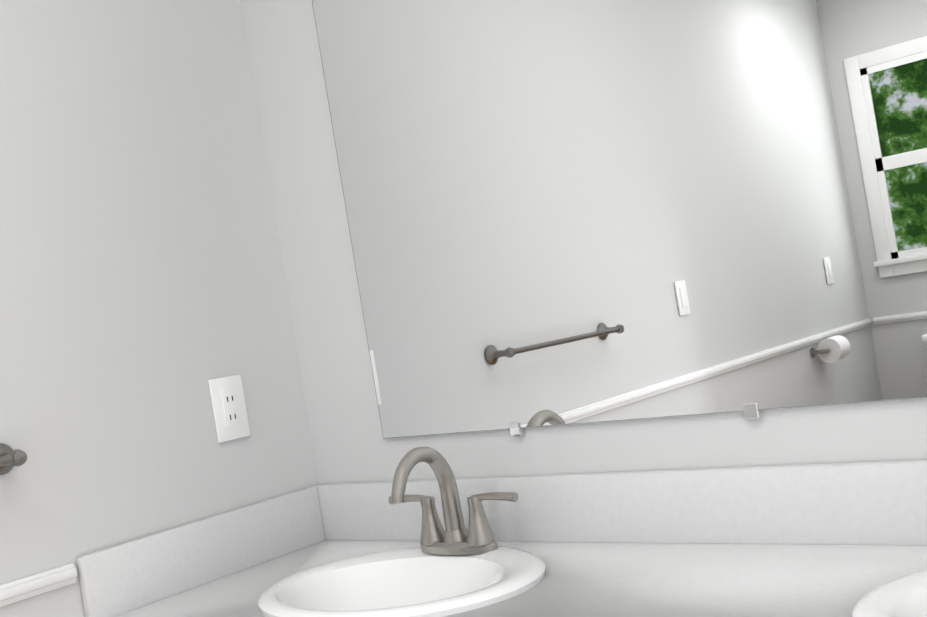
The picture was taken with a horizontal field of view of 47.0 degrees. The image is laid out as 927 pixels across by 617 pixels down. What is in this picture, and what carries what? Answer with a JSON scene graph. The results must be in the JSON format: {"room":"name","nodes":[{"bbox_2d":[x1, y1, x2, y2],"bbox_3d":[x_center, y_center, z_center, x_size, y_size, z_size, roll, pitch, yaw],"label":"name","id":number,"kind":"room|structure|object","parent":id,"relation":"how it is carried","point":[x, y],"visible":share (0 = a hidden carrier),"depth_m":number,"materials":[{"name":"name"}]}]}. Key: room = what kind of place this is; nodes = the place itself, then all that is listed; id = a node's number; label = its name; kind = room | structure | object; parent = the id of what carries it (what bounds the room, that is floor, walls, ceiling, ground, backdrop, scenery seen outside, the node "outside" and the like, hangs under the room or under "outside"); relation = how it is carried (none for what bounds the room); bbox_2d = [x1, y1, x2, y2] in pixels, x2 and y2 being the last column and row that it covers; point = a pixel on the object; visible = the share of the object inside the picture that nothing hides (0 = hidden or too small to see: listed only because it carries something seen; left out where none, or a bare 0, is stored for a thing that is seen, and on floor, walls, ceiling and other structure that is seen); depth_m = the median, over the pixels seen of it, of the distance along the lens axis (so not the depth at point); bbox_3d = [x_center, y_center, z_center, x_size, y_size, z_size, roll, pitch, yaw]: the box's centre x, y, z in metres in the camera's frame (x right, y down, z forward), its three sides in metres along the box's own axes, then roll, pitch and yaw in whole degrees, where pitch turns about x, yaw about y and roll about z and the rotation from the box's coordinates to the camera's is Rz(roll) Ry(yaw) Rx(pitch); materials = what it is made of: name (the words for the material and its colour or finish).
{"room":"bathroom","nodes":[
{"label":"bathroom","id":0,"kind":"room"},
{"bbox_2d":[0,0,317,616],"bbox_3d":[-1.497,0.242,0.928,0.100,2.440,3.720,-10,-1,39],"label":"wall","id":1,"kind":"structure","parent":0,"point":[143,295],"depth_m":1.98,"materials":[{"name":"grey paint"}]},
{"bbox_2d":[0,443,26,474],"bbox_3d":[-0.899,0.267,1.503,0.073,0.052,0.597,-10,-1,39],"label":"towel rail","id":2,"kind":"object","parent":1,"relation":"attached to","point":[10,458],"visible":1,"depth_m":1.70,"materials":[{"name":"silver metal"}]},
{"bbox_2d":[0,563,76,606],"bbox_3d":[-1.576,0.586,0.663,0.025,0.034,2.946,-10,-1,39],"label":"trim","id":3,"kind":"structure","parent":1,"relation":"attached to","point":[14,591],"depth_m":1.72,"materials":[{"name":"white wood"}]},
{"bbox_2d":[208,374,250,442],"bbox_3d":[-0.459,0.196,2.098,0.009,0.124,0.078,-10,-1,39],"label":"electrical outlet plate","id":4,"kind":"object","parent":1,"relation":"attached to","point":[229,408],"visible":1,"depth_m":2.09,"materials":[{"name":"white plastic"}]},
{"bbox_2d":[240,0,926,483],"bbox_3d":[0.476,-0.074,1.632,2.100,2.440,0.100,-10,-1,39],"label":"wall","id":5,"kind":"structure","parent":0,"point":[350,444],"depth_m":2.14,"materials":[{"name":"grey paint"}]},
{"bbox_2d":[312,0,926,438],"bbox_3d":[0.361,-0.309,1.621,1.560,0.964,0.010,-10,-1,39],"label":"mirror","id":6,"kind":"object","parent":5,"relation":"attached to","point":[564,212],"visible":1,"depth_m":1.71,"materials":[{"name":"grey mirror"}]},
{"bbox_3d":[-0.491,1.357,0.250,2.200,0.100,3.720,-10,-1,39],"label":"floor","id":7,"kind":"structure","parent":0,"visible":0},
{"bbox_2d":[76,447,926,616],"bbox_3d":[0.342,0.671,1.394,1.994,1.007,0.570,-10,-1,39],"label":"bathroom vanity","id":8,"kind":"object","parent":7,"relation":"on","point":[830,540],"visible":1,"depth_m":1.73,"materials":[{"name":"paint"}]},
{"bbox_2d":[85,538,926,616],"bbox_3d":[0.298,0.401,1.398,1.994,0.045,0.569,-10,-1,39],"label":"countertop","id":9,"kind":"structure","parent":8,"relation":"on","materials":[{"name":"stone"}]}
]}

